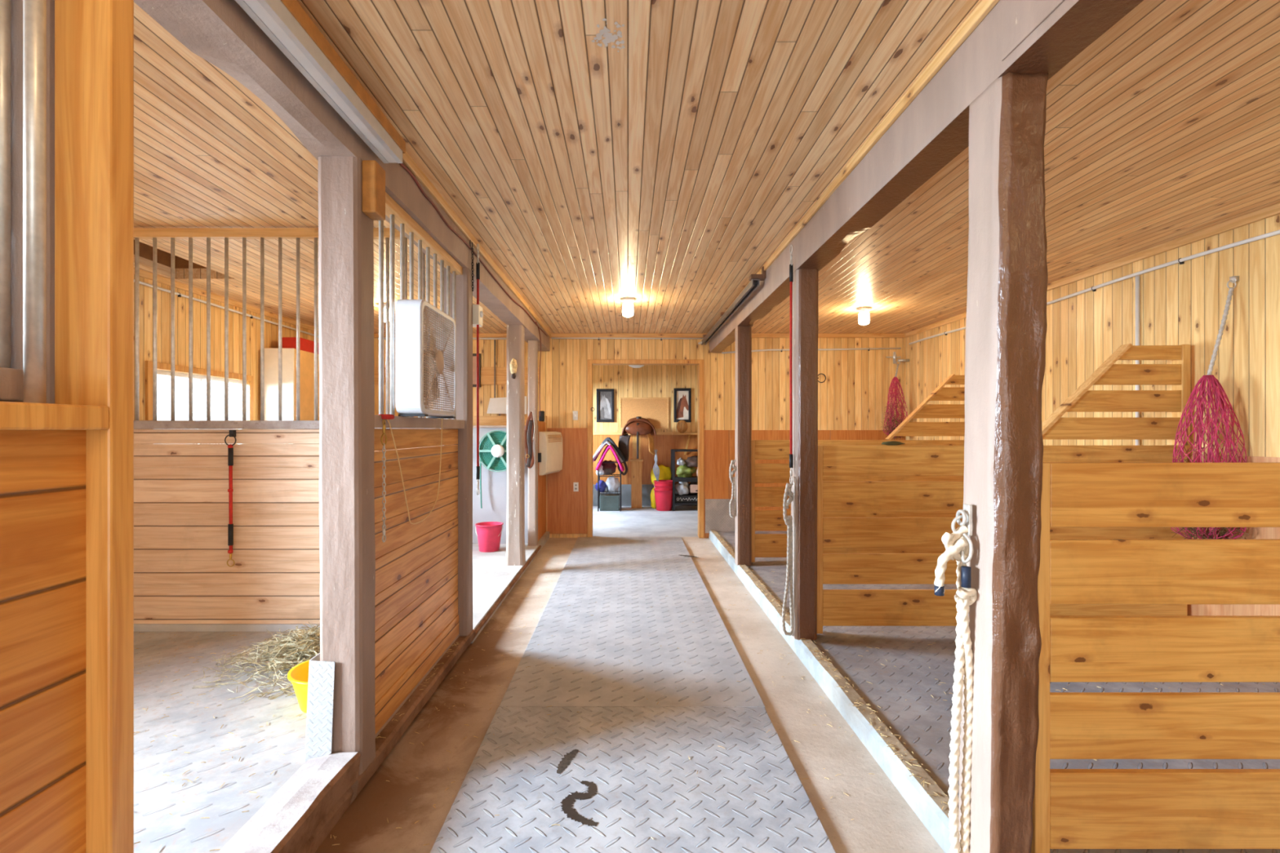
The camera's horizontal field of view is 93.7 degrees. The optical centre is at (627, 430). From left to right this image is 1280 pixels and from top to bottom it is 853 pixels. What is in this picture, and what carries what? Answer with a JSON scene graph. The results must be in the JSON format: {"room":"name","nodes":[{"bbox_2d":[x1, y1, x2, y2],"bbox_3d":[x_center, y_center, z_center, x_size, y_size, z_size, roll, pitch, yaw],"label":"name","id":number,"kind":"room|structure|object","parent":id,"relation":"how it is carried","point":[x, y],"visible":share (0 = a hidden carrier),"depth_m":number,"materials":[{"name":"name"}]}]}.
{"room":"farm building","nodes":[
{"label":"farm building","id":0,"kind":"room"},
{"bbox_2d":[133,631,306,852],"bbox_3d":[-2.325,1.282,0.475,2.450,0.275,6.150,0,0,0],"label":"floor","id":1,"kind":"structure","parent":0,"point":[156,796],"depth_m":2.22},
{"bbox_2d":[192,622,319,702],"bbox_3d":[-1.603,1.056,2.942,0.951,0.177,0.874,0,0,0],"label":"pile","id":2,"kind":"object","parent":1,"relation":"on","point":[303,646],"visible":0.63,"depth_m":2.88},
{"bbox_2d":[133,227,437,631],"bbox_3d":[-2.310,-0.004,3.438,2.440,2.296,0.075,0,0,0],"label":"wall","id":3,"kind":"structure","parent":1,"relation":"on","point":[184,581],"depth_m":3.42,"materials":[{"name":"wood"}]},
{"bbox_2d":[224,430,236,566],"bbox_3d":[-2.245,0.386,3.397,0.067,0.771,0.044,0,0,0],"label":"tether","id":4,"kind":"object","parent":3,"relation":"hanging from","point":[232,433],"visible":1,"depth_m":3.38,"materials":[{"name":"red fabric"}]},
{"bbox_2d":[349,545,541,805],"bbox_3d":[-1.013,1.251,4.263,0.172,0.098,4.375,0,0,0],"label":"trim","id":5,"kind":"structure","parent":3,"relation":"attached to","point":[393,730],"depth_m":2.70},
{"bbox_2d":[317,155,375,775],"bbox_3d":[-1.005,0.125,2.150,0.158,2.150,0.145,0,0,0],"label":"timber post","id":6,"kind":"object","parent":5,"relation":"on","point":[347,545],"visible":0.91,"depth_m":2.08,"materials":[{"name":"paint"}]},
{"bbox_2d":[304,653,335,761],"bbox_3d":[-1.063,0.978,2.131,0.102,0.365,0.138,0,0,0],"label":"plate","id":7,"kind":"object","parent":6,"relation":"attached to","point":[320,703],"visible":0.82,"depth_m":2.07,"materials":[{"name":"metal"}]},
{"bbox_2d":[362,160,385,220],"bbox_3d":[-0.910,-0.857,2.150,0.050,0.184,0.090,0,0,0],"label":"wood block","id":8,"kind":"object","parent":6,"relation":"attached to","point":[373,175],"visible":1,"depth_m":2.11,"materials":[{"name":"brown wood"}]},
{"bbox_2d":[373,191,464,737],"bbox_3d":[-0.996,0.126,2.861,0.088,2.150,1.277,0,0,0],"label":"stall","id":9,"kind":"object","parent":5,"relation":"on","point":[416,616],"visible":0.57,"depth_m":2.74,"materials":[{"name":"paint"}]},
{"bbox_2d":[379,414,394,542],"bbox_3d":[-0.946,0.187,2.344,0.064,0.499,0.066,0,0,0],"label":"chain","id":10,"kind":"object","parent":9,"relation":"hanging from","point":[384,417],"visible":1,"depth_m":2.33,"materials":[{"name":"brown metal"}]},
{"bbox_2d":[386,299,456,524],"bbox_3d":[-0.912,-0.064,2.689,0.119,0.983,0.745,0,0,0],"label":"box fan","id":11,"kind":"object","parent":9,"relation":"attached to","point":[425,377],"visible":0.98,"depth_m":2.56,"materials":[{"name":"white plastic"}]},
{"bbox_2d":[426,320,432,409],"bbox_3d":[-0.968,-0.311,2.759,0.005,0.457,0.477,0,0,0],"label":"grille","id":12,"kind":"object","parent":11,"relation":"attached to","point":[427,321],"depth_m":2.94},
{"bbox_2d":[423,305,454,411],"bbox_3d":[-0.862,-0.311,2.759,0.018,0.457,0.477,0,0,0],"label":"grille","id":13,"kind":"object","parent":11,"relation":"attached to","point":[439,360],"depth_m":2.74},
{"bbox_2d":[443,266,472,635],"bbox_3d":[-1.009,0.125,3.568,0.151,2.150,0.138,0,0,0],"label":"timber post","id":14,"kind":"object","parent":5,"relation":"on","point":[464,282],"visible":0.51,"depth_m":3.50,"materials":[{"name":"paint"}]},
{"bbox_2d":[472,304,483,327],"bbox_3d":[-0.936,-0.703,3.688,0.087,0.120,0.104,0,0,0],"label":"junction box","id":15,"kind":"object","parent":14,"relation":"attached to","point":[477,313],"visible":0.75,"depth_m":3.64,"materials":[{"name":"beige plastic"}]},
{"bbox_2d":[287,659,309,713],"bbox_3d":[-1.245,1.070,2.520,0.322,0.148,0.322,0,0,0],"label":"tub","id":16,"kind":"object","parent":1,"relation":"on","point":[298,675],"visible":0.3,"depth_m":2.42,"materials":[{"name":"yellow plastic"}]},
{"bbox_2d":[133,275,318,420],"bbox_3d":[-3.610,0.087,2.385,0.120,2.665,9.970,0,0,0],"label":"wall","id":17,"kind":"structure","parent":0,"point":[163,298],"depth_m":4.99,"materials":[{"name":"brown wood"}]},
{"bbox_2d":[145,360,253,420],"bbox_3d":[-3.569,-0.050,5.030,0.082,0.920,1.240,0,0,0],"label":"window","id":18,"kind":"structure","parent":17,"relation":"in","point":[148,365],"depth_m":5.02,"materials":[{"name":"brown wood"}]},
{"bbox_2d":[133,267,318,333],"bbox_3d":[-3.540,-1.140,2.310,0.020,0.050,9.820,0,0,0],"label":"trim","id":19,"kind":"structure","parent":17,"relation":"attached to","point":[144,274],"depth_m":5.16,"materials":[{"name":"brown wood"}]},
{"bbox_2d":[133,279,318,337],"bbox_3d":[-3.520,-1.061,5.400,0.028,0.036,3.600,0,0,0],"label":"pipe","id":20,"kind":"object","parent":17,"relation":"attached to","point":[178,294],"visible":0.45,"depth_m":5.14,"materials":[{"name":"black metal"}]},
{"bbox_2d":[471,531,549,643],"bbox_3d":[-2.249,1.260,5.455,2.602,0.079,3.590,0,0,0],"label":"floor","id":21,"kind":"structure","parent":0,"point":[491,577],"depth_m":5.03,"materials":[{"name":"concrete"}]},
{"bbox_2d":[264,348,319,420],"bbox_3d":[-3.354,0.219,6.050,0.294,2.009,0.600,0,0,0],"label":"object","id":22,"kind":"object","parent":21,"relation":"on","point":[271,355],"visible":0.21,"depth_m":5.75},
{"bbox_2d":[282,337,319,354],"bbox_3d":[-3.317,-0.851,6.100,0.180,0.130,0.400,0,0,0],"label":"case","id":23,"kind":"object","parent":22,"relation":"on","point":[307,345],"visible":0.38,"depth_m":5.92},
{"bbox_2d":[442,427,528,543],"bbox_3d":[-1.738,0.600,6.475,1.525,1.249,0.050,0,0,0],"label":"wall panel","id":24,"kind":"object","parent":21,"relation":"on","point":[494,484],"visible":0.1,"depth_m":6.45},
{"bbox_2d":[479,430,506,508],"bbox_3d":[-1.367,0.415,6.363,0.442,0.833,0.173,0,0,0],"label":"hose reel","id":25,"kind":"object","parent":24,"relation":"attached to","point":[491,451],"visible":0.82,"depth_m":6.32,"materials":[{"name":"green plastic"}]},
{"bbox_2d":[475,521,503,552],"bbox_3d":[-1.410,1.087,6.100,0.284,0.273,0.281,0,0,0],"label":"bucket","id":26,"kind":"object","parent":21,"relation":"on","point":[488,533],"visible":1,"depth_m":6.01,"materials":[{"name":"pink plastic"}]},
{"bbox_2d":[505,324,525,565],"bbox_3d":[-1.027,0.137,5.485,0.169,2.174,0.154,0,0,0],"label":"timber post","id":27,"kind":"object","parent":21,"relation":"on","point":[515,407],"visible":0.99,"depth_m":5.41,"materials":[{"name":"paint"}]},
{"bbox_2d":[527,340,537,546],"bbox_3d":[-1.012,0.137,6.380,0.098,2.174,0.103,0,0,0],"label":"timber post","id":28,"kind":"object","parent":21,"relation":"on","point":[532,383],"visible":0.85,"depth_m":6.33,"materials":[{"name":"paint"}]},
{"bbox_2d":[524,410,535,468],"bbox_3d":[-1.029,0.099,6.258,0.123,0.601,0.049,0,0,0],"label":"halter","id":29,"kind":"object","parent":28,"relation":"hanging from","point":[530,428],"visible":1,"depth_m":6.28,"materials":[{"name":"leather"}]},
{"bbox_2d":[537,421,546,541],"bbox_3d":[-1.024,0.562,6.895,0.073,1.324,0.710,0,0,0],"label":"wall","id":30,"kind":"structure","parent":0,"point":[541,479],"depth_m":6.86,"materials":[{"name":"brown wood"}]},
{"bbox_2d":[537,431,563,475],"bbox_3d":[-0.887,0.258,6.877,0.095,0.484,0.659,0,0,11],"label":"wall heater","id":31,"kind":"object","parent":30,"relation":"attached to","point":[550,455],"visible":0.99,"depth_m":6.73,"materials":[{"name":"beige metal"}]},
{"bbox_2d":[315,506,944,852],"bbox_3d":[0.000,1.360,3.850,3.600,0.120,12.900,0,0,0],"label":"floor","id":32,"kind":"structure","parent":0,"point":[883,821],"depth_m":2.60,"materials":[{"name":"concrete"}]},
{"bbox_2d":[217,751,360,852],"bbox_3d":[-1.011,1.206,-0.263,0.175,0.188,4.674,0,0,0],"label":"sill","id":33,"kind":"structure","parent":32,"relation":"on","point":[301,814],"depth_m":1.82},
{"bbox_2d":[0,0,22,401],"bbox_3d":[-0.993,0.080,0.027,0.095,2.060,1.854,0,0,0],"label":"stall","id":34,"kind":"object","parent":33,"relation":"on","point":[11,379],"visible":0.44,"depth_m":0.94,"materials":[{"name":"paint"}]},
{"bbox_2d":[11,0,54,404],"bbox_3d":[-1.014,0.095,1.023,0.146,2.090,0.138,0,0,0],"label":"timber post","id":35,"kind":"object","parent":33,"relation":"on","point":[16,5],"visible":0.08,"depth_m":0.96,"materials":[{"name":"paint"}]},
{"bbox_2d":[597,461,621,511],"bbox_3d":[-0.298,0.906,9.800,0.378,0.787,0.380,0,0,0],"label":"metal rack","id":36,"kind":"object","parent":32,"relation":"on","point":[620,474],"visible":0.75,"depth_m":9.62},
{"bbox_2d":[596,460,616,475],"bbox_3d":[-0.349,0.607,9.800,0.335,0.243,0.309,0,0,0],"label":"bag","id":37,"kind":"object","parent":36,"relation":"on","point":[608,468],"visible":0.73,"depth_m":9.71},
{"bbox_2d":[595,444,624,471],"bbox_3d":[-0.298,0.445,9.749,0.486,0.431,0.408,0,0,0],"label":"pad","id":38,"kind":"object","parent":36,"relation":"on","point":[608,446],"visible":0.95,"depth_m":9.55,"materials":[{"name":"fabric"}]},
{"bbox_2d":[592,440,623,462],"bbox_3d":[-0.348,0.346,9.799,0.563,0.353,0.369,0,0,0],"label":"pad","id":39,"kind":"object","parent":38,"relation":"on","point":[606,442],"visible":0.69,"depth_m":9.62,"materials":[{"name":"grey fabric"}]},
{"bbox_2d":[593,436,626,461],"bbox_3d":[-0.318,0.311,9.828,0.568,0.396,0.351,0,0,0],"label":"pad","id":40,"kind":"object","parent":39,"relation":"on","point":[609,439],"visible":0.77,"depth_m":9.66,"materials":[{"name":"grey fabric"}]},
{"bbox_2d":[605,476,619,492],"bbox_3d":[-0.268,0.873,9.784,0.224,0.269,0.212,0,0,-24],"label":"bag","id":41,"kind":"object","parent":36,"relation":"on","point":[612,483],"visible":0.99,"depth_m":9.71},
{"bbox_2d":[600,493,619,511],"bbox_3d":[-0.298,1.179,9.800,0.318,0.239,0.280,0,0,0],"label":"storage box","id":42,"kind":"object","parent":32,"relation":"on","point":[608,502],"visible":1,"depth_m":9.66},
{"bbox_2d":[498,537,765,709],"bbox_3d":[0.019,1.291,4.992,1.238,0.018,4.416,0,0,0],"label":"rubber mat","id":43,"kind":"object","parent":32,"relation":"on","point":[632,619],"visible":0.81,"depth_m":3.69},
{"bbox_2d":[430,706,835,852],"bbox_3d":[0.015,1.290,0.290,1.234,0.018,4.980,0,0,0],"label":"rubber mat","id":44,"kind":"object","parent":32,"relation":"on","point":[748,795],"visible":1,"depth_m":2.17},
{"bbox_2d":[556,749,578,773],"bbox_3d":[-0.234,1.280,2.322,0.077,0.001,0.174,0,0,0],"label":"scuff mark","id":45,"kind":"object","parent":44,"relation":"on","point":[565,761],"visible":1,"depth_m":2.33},
{"bbox_2d":[560,780,598,826],"bbox_3d":[-0.165,1.280,2.065,0.138,0.001,0.257,0,0,0],"label":"wet mark","id":46,"kind":"object","parent":44,"relation":"on","point":[566,802],"visible":1,"depth_m":2.06,"materials":[{"name":"liquid"}]},
{"bbox_2d":[628,433,647,508],"bbox_3d":[0.159,0.677,9.990,0.307,1.245,0.520,0,0,0],"label":"stand","id":47,"kind":"object","parent":32,"relation":"on","point":[636,464],"visible":0.84,"depth_m":10.00,"materials":[{"name":"brown wood"}]},
{"bbox_2d":[617,416,659,481],"bbox_3d":[0.171,0.349,9.938,0.692,1.147,0.566,0,0,0],"label":"saddle","id":48,"kind":"object","parent":47,"relation":"on","point":[637,426],"visible":0.93,"depth_m":9.75,"materials":[{"name":"brown leather"}]},
{"bbox_2d":[653,488,672,511],"bbox_3d":[0.585,1.130,9.750,0.343,0.338,0.343,0,0,0],"label":"bucket","id":49,"kind":"object","parent":32,"relation":"on","point":[664,499],"visible":0.83,"depth_m":9.63,"materials":[{"name":"red plastic"}]},
{"bbox_2d":[133,533,1222,852],"bbox_3d":[0.025,1.218,4.075,6.523,0.163,6.299,0,0,0],"label":"litter","id":50,"kind":"object","parent":32,"relation":"on","point":[834,669],"visible":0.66,"depth_m":2.63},
{"bbox_2d":[671,448,697,511],"bbox_3d":[1.047,0.808,9.855,0.656,0.983,0.426,0,0,0],"label":"shelving unit","id":51,"kind":"object","parent":32,"relation":"on","point":[675,478],"visible":0.53,"depth_m":9.64,"materials":[{"name":"black metal"}]},
{"bbox_2d":[650,464,671,484],"bbox_3d":[0.564,0.764,10.075,0.372,0.374,0.225,0,0,0],"label":"bag","id":52,"kind":"object","parent":51,"relation":"on","point":[664,472],"visible":0.59,"depth_m":10.02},
{"bbox_2d":[675,463,696,477],"bbox_3d":[0.951,0.659,9.841,0.339,0.223,0.296,0,0,0],"label":"bag","id":53,"kind":"object","parent":51,"relation":"on","point":[684,471],"visible":0.93,"depth_m":9.77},
{"bbox_2d":[684,455,697,466],"bbox_3d":[1.076,0.508,9.775,0.291,0.184,0.211,0,0,11],"label":"bag","id":54,"kind":"object","parent":53,"relation":"on","point":[692,461],"visible":0.7,"depth_m":9.71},
{"bbox_2d":[675,493,697,502],"bbox_3d":[1.047,1.114,9.847,0.560,0.114,0.307,0,0,0],"label":"storage tote","id":55,"kind":"object","parent":51,"relation":"on","point":[687,498],"visible":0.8,"depth_m":9.70,"materials":[{"name":"black plastic"}]},
{"bbox_2d":[675,481,688,495],"bbox_3d":[0.895,0.926,9.791,0.216,0.257,0.235,0,0,-39],"label":"bag","id":56,"kind":"object","parent":55,"relation":"on","point":[682,487],"visible":0.93,"depth_m":9.73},
{"bbox_2d":[708,529,951,852],"bbox_3d":[1.012,1.250,2.318,0.075,0.099,9.837,0,0,0],"label":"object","id":57,"kind":"structure","parent":32,"relation":"on","point":[927,807],"depth_m":2.49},
{"bbox_2d":[734,326,751,565],"bbox_3d":[1.042,0.141,5.425,0.136,2.139,0.133,0,0,0],"label":"timber post","id":58,"kind":"object","parent":57,"relation":"on","point":[743,335],"visible":0.98,"depth_m":5.36,"materials":[{"name":"paint"}]},
{"bbox_2d":[728,459,736,518],"bbox_3d":[0.944,0.526,5.400,0.070,0.526,0.048,0,0,5],"label":"rope","id":59,"kind":"object","parent":58,"relation":"attached to","point":[732,465],"visible":1,"depth_m":5.39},
{"bbox_2d":[958,71,1048,852],"bbox_3d":[1.033,0.141,1.642,0.187,2.139,0.174,0,0,0],"label":"timber post","id":60,"kind":"object","parent":57,"relation":"on","point":[1006,325],"visible":0.89,"depth_m":1.56,"materials":[{"name":"paint"}]},
{"bbox_2d":[933,503,977,852],"bbox_3d":[0.899,0.715,1.644,0.120,1.021,0.061,0,0,-17],"label":"rope","id":61,"kind":"object","parent":60,"relation":"hanging from","point":[958,546],"visible":1,"depth_m":1.65,"materials":[{"name":"fabric"}]},
{"bbox_2d":[373,337,905,537],"bbox_3d":[-0.100,0.087,7.310,6.900,2.665,0.120,0,0,0],"label":"wall","id":62,"kind":"structure","parent":0,"point":[853,395],"depth_m":7.25,"materials":[{"name":"brown wood"}]},
{"bbox_2d":[373,367,539,384],"bbox_3d":[-2.235,-0.655,7.240,2.330,0.210,0.020,0,0,0],"label":"trim","id":63,"kind":"structure","parent":62,"relation":"attached to","point":[486,373],"depth_m":7.23,"materials":[{"name":"brown wood"}]},
{"bbox_2d":[402,151,551,337],"bbox_3d":[-0.932,-1.143,2.310,0.015,0.045,9.820,0,0,0],"label":"trim","id":64,"kind":"structure","parent":62,"relation":"attached to","point":[407,160],"depth_m":3.30,"materials":[{"name":"brown wood"}]},
{"bbox_2d":[472,353,480,386],"bbox_3d":[-1.856,-0.720,7.217,0.160,0.400,0.025,0,0,0],"label":"picture frame","id":65,"kind":"object","parent":62,"relation":"attached to","point":[474,355],"visible":0.4,"depth_m":7.22,"materials":[{"name":"wood"}]},
{"bbox_2d":[472,355,476,384],"bbox_3d":[-1.856,-0.720,7.225,0.100,0.340,0.010,0,0,0],"label":"picture","id":66,"kind":"object","parent":65,"relation":"attached to","point":[474,357],"depth_m":7.22},
{"bbox_2d":[413,416,546,431],"bbox_3d":[-1.790,-0.035,7.200,1.620,0.270,0.100,0,0,0],"label":"trim","id":67,"kind":"structure","parent":62,"relation":"attached to","point":[483,420],"depth_m":7.15,"materials":[{"name":"brown wood"}]},
{"bbox_2d":[486,395,526,413],"bbox_3d":[-1.448,-0.298,7.166,0.477,0.215,0.012,0,0,0],"label":"sign board","id":68,"kind":"object","parent":67,"relation":"on","point":[496,405],"visible":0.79,"depth_m":7.16,"materials":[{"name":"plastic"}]},
{"bbox_2d":[546,427,587,533],"bbox_3d":[-0.732,0.613,7.244,0.487,1.275,0.012,0,0,0],"label":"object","id":69,"kind":"structure","parent":62,"relation":"attached to","point":[566,508],"depth_m":7.24,"materials":[{"name":"brown wood"}]},
{"bbox_2d":[551,337,703,340],"bbox_3d":[0.015,-1.097,7.206,1.870,0.038,0.027,0,0,0],"label":"conduit","id":70,"kind":"object","parent":62,"relation":"attached to","point":[598,338],"visible":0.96,"depth_m":7.20,"materials":[{"name":"black metal"}]},
{"bbox_2d":[373,333,905,337],"bbox_3d":[-0.100,-1.140,7.235,6.900,0.050,0.030,0,0,0],"label":"trim","id":71,"kind":"structure","parent":62,"relation":"attached to","point":[375,335],"depth_m":7.22,"materials":[{"name":"brown wood"}]},
{"bbox_2d":[587,360,703,537],"bbox_3d":[0.213,0.225,7.305,1.403,2.150,0.170,0,0,0],"label":"trim","id":72,"kind":"structure","parent":62,"relation":"attached to","point":[590,362],"depth_m":7.22,"materials":[{"name":"brown wood"}]},
{"bbox_2d":[705,498,734,533],"bbox_3d":[1.135,1.035,7.235,0.410,0.410,0.006,0,0,0],"label":"kick plate","id":73,"kind":"object","parent":62,"relation":"attached to","point":[717,517],"visible":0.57,"depth_m":7.23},
{"bbox_2d":[703,430,905,537],"bbox_3d":[2.132,0.650,7.244,2.435,1.300,0.012,0,0,0],"label":"trim","id":74,"kind":"structure","parent":62,"relation":"attached to","point":[718,445],"depth_m":7.24,"materials":[{"name":"brown wood"}]},
{"bbox_2d":[721,347,901,353],"bbox_3d":[2.205,-0.958,7.220,2.151,0.075,0.028,0,0,0],"label":"pipe","id":75,"kind":"object","parent":62,"relation":"attached to","point":[868,348],"visible":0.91,"depth_m":7.21,"materials":[{"name":"black metal"}]},
{"bbox_2d":[592,364,697,431],"bbox_3d":[0.000,0.095,10.360,3.600,2.650,0.120,0,0,0],"label":"wall","id":76,"kind":"structure","parent":0,"point":[647,380],"depth_m":10.30,"materials":[{"name":"brown wood"}]},
{"bbox_2d":[596,388,613,422],"bbox_3d":[-0.390,-0.421,10.280,0.302,0.569,0.040,0,0,0],"label":"picture frame","id":77,"kind":"object","parent":76,"relation":"attached to","point":[605,397],"visible":1,"depth_m":10.28,"materials":[{"name":"black metal"}]},
{"bbox_2d":[619,397,668,428],"bbox_3d":[0.280,-0.291,10.288,0.834,0.537,0.024,0,0,0],"label":"cork board","id":78,"kind":"object","parent":76,"relation":"attached to","point":[655,410],"visible":0.93,"depth_m":10.28,"materials":[{"name":"brown wood"}]},
{"bbox_2d":[592,435,697,484],"bbox_3d":[0.000,0.505,10.294,3.600,0.850,0.012,0,0,0],"label":"wainscoting","id":79,"kind":"structure","parent":76,"relation":"attached to","point":[664,444],"depth_m":10.29,"materials":[{"name":"brown wood"}]},
{"bbox_2d":[592,484,697,506],"bbox_3d":[0.000,1.115,10.292,3.600,0.370,0.016,0,0,0],"label":"trim","id":80,"kind":"structure","parent":76,"relation":"attached to","point":[646,489],"depth_m":10.28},
{"bbox_2d":[592,431,697,435],"bbox_3d":[0.000,0.055,10.285,3.600,0.050,0.030,0,0,0],"label":"trim","id":81,"kind":"structure","parent":76,"relation":"attached to","point":[593,433],"depth_m":10.27,"materials":[{"name":"brown wood"}]},
{"bbox_2d":[673,388,691,422],"bbox_3d":[0.934,-0.427,10.280,0.296,0.581,0.040,0,0,0],"label":"picture frame","id":82,"kind":"object","parent":76,"relation":"attached to","point":[682,397],"visible":0.98,"depth_m":10.28,"materials":[{"name":"black metal"}]},
{"bbox_2d":[133,0,1279,333],"bbox_3d":[-0.100,-1.205,2.325,6.900,0.080,9.850,0,0,0],"label":"ceiling","id":83,"kind":"structure","parent":0,"point":[664,171],"depth_m":2.40,"materials":[{"name":"brown wood"}]},
{"bbox_2d":[133,240,206,268],"bbox_3d":[-3.260,-1.370,4.060,0.540,0.250,1.180,0,0,0],"label":"hatch","id":84,"kind":"object","parent":83,"relation":"attached to","point":[163,258],"visible":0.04,"depth_m":4.52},
{"bbox_2d":[133,0,550,351],"bbox_3d":[-1.018,-1.056,2.309,0.159,0.217,9.819,0,0,0],"label":"timber beam","id":85,"kind":"structure","parent":83,"relation":"attached to","point":[220,33],"depth_m":1.79,"materials":[{"name":"paint"}]},
{"bbox_2d":[235,0,405,163],"bbox_3d":[-0.890,-1.045,-0.115,0.100,0.090,4.770,0,0,0],"label":"door track","id":86,"kind":"object","parent":85,"relation":"attached to","point":[286,23],"visible":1,"depth_m":1.70,"materials":[{"name":"metal"}]},
{"bbox_2d":[0,0,133,852],"bbox_3d":[-0.865,0.065,0.374,0.090,2.090,1.248,0,0,0],"label":"door","id":87,"kind":"structure","parent":86,"relation":"hanging from","point":[67,465],"depth_m":0.95,"materials":[{"name":"brown wood"}]},
{"bbox_2d":[399,163,547,336],"bbox_3d":[-0.935,-1.079,4.702,0.012,0.061,4.495,0,0,0],"label":"cable","id":88,"kind":"object","parent":85,"relation":"attached to","point":[402,165],"visible":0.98,"depth_m":3.19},
{"bbox_2d":[475,244,479,495],"bbox_3d":[-0.915,-0.370,3.660,0.022,1.533,0.052,0,0,17],"label":"tie","id":89,"kind":"object","parent":85,"relation":"hanging from","point":[477,264],"visible":1,"depth_m":3.65,"materials":[{"name":"rubber"}]},
{"bbox_2d":[591,18,625,52],"bbox_3d":[-0.051,-1.164,1.770,0.106,0.001,0.146,0,0,-11],"label":"paint splatter","id":90,"kind":"object","parent":83,"relation":"attached to","point":[608,37],"visible":1,"depth_m":1.78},
{"bbox_2d":[701,266,765,345],"bbox_3d":[0.921,-1.090,5.720,0.106,0.130,2.980,0,0,0],"label":"door track","id":91,"kind":"object","parent":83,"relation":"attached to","point":[754,279],"visible":0.97,"depth_m":4.92,"materials":[{"name":"grey metal"}]},
{"bbox_2d":[756,0,999,274],"bbox_3d":[0.967,-1.145,2.310,0.017,0.040,9.820,0,0,0],"label":"trim","id":92,"kind":"structure","parent":83,"relation":"attached to","point":[984,7],"depth_m":2.10,"materials":[{"name":"brown wood"}]},
{"bbox_2d":[708,0,1143,352],"bbox_3d":[1.045,-1.045,2.309,0.145,0.238,9.819,0,0,0],"label":"timber beam","id":93,"kind":"structure","parent":83,"relation":"attached to","point":[932,131],"depth_m":2.02,"materials":[{"name":"paint"}]},
{"bbox_2d":[1001,0,1064,61],"bbox_3d":[0.973,-1.044,1.440,0.004,0.170,0.240,0,0,0],"label":"plate","id":94,"kind":"object","parent":93,"relation":"attached to","point":[1020,18],"visible":1,"depth_m":1.49,"materials":[{"name":"paint"}]},
{"bbox_2d":[715,530,1279,852],"bbox_3d":[2.200,1.317,2.325,2.300,0.205,9.850,0,0,0],"label":"floor","id":95,"kind":"structure","parent":0,"point":[924,724],"depth_m":2.86,"materials":[{"name":"rubber"}]},
{"bbox_2d":[790,268,818,639],"bbox_3d":[1.034,0.141,3.520,0.139,2.139,0.133,0,0,0],"label":"timber post","id":96,"kind":"object","parent":95,"relation":"on","point":[805,283],"visible":0.92,"depth_m":3.46,"materials":[{"name":"paint"}]},
{"bbox_2d":[781,482,793,635],"bbox_3d":[0.933,0.749,3.501,0.078,0.892,0.048,0,0,4],"label":"rope","id":97,"kind":"object","parent":96,"relation":"hanging from","point":[788,491],"visible":1,"depth_m":3.49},
{"bbox_2d":[789,244,793,484],"bbox_3d":[0.952,-0.383,3.500,0.022,1.398,0.052,0,0,17],"label":"tie","id":98,"kind":"object","parent":96,"relation":"hanging from","point":[791,265],"visible":1,"depth_m":3.49,"materials":[{"name":"rubber"}]},
{"bbox_2d":[791,476,795,635],"bbox_3d":[0.957,0.731,3.473,0.018,0.923,0.013,0,0,0],"label":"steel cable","id":99,"kind":"object","parent":96,"relation":"hanging from","point":[793,477],"visible":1,"depth_m":3.47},
{"bbox_2d":[751,373,964,562],"bbox_3d":[2.211,0.352,5.488,2.198,1.723,0.104,0,0,0],"label":"wall","id":100,"kind":"structure","parent":95,"relation":"on","point":[763,545],"depth_m":5.45,"materials":[{"name":"brown wood"}]},
{"bbox_2d":[817,343,1190,633],"bbox_3d":[2.209,0.352,3.578,2.202,1.723,0.104,0,0,0],"label":"wall","id":101,"kind":"structure","parent":95,"relation":"on","point":[835,607],"depth_m":3.54,"materials":[{"name":"brown wood"}]},
{"bbox_2d":[1031,462,1279,852],"bbox_3d":[2.211,0.652,1.699,2.178,1.124,0.092,0,0,0],"label":"wall","id":102,"kind":"structure","parent":95,"relation":"on","point":[1073,808],"depth_m":1.65,"materials":[{"name":"brown wood"}]},
{"bbox_2d":[905,213,1279,457],"bbox_3d":[3.410,0.087,2.385,0.120,2.665,9.970,0,0,0],"label":"wall","id":103,"kind":"structure","parent":0,"point":[1184,304],"depth_m":3.69,"materials":[{"name":"brown wood"}]},
{"bbox_2d":[879,359,909,439],"bbox_3d":[3.168,-0.351,7.019,0.432,0.988,0.268,0,0,-17],"label":"net","id":104,"kind":"object","parent":103,"relation":"hanging from","point":[893,388],"visible":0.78,"depth_m":6.98,"materials":[{"name":"fabric"}]},
{"bbox_2d":[904,202,1279,337],"bbox_3d":[3.340,-1.137,2.310,0.020,0.055,9.820,0,0,0],"label":"trim","id":105,"kind":"structure","parent":103,"relation":"attached to","point":[1273,210],"depth_m":3.77,"materials":[{"name":"brown wood"}]},
{"bbox_2d":[908,230,1279,344],"bbox_3d":[3.334,-1.008,4.300,0.029,0.060,5.600,0,0,0],"label":"pipe","id":106,"kind":"object","parent":103,"relation":"attached to","point":[1181,260],"visible":0.79,"depth_m":3.76,"materials":[{"name":"grey metal"}]},
{"bbox_2d":[1135,275,1139,445],"bbox_3d":[3.334,0.086,3.926,0.024,2.188,0.024,0,0,0],"label":"pipe","id":107,"kind":"object","parent":103,"relation":"attached to","point":[1137,277],"visible":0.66,"depth_m":3.92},
{"bbox_2d":[1170,275,1248,538],"bbox_3d":[3.178,-0.101,3.279,0.374,1.488,0.343,0,0,37],"label":"net","id":108,"kind":"object","parent":103,"relation":"hanging from","point":[1201,533],"visible":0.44,"depth_m":3.25,"materials":[{"name":"fabric"}]},
{"bbox_2d":[1187,453,1279,615],"bbox_3d":[3.344,0.720,3.719,0.012,1.160,7.038,0,0,0],"label":"trim","id":109,"kind":"structure","parent":103,"relation":"attached to","point":[1254,532],"depth_m":3.23,"materials":[{"name":"brown wood"}]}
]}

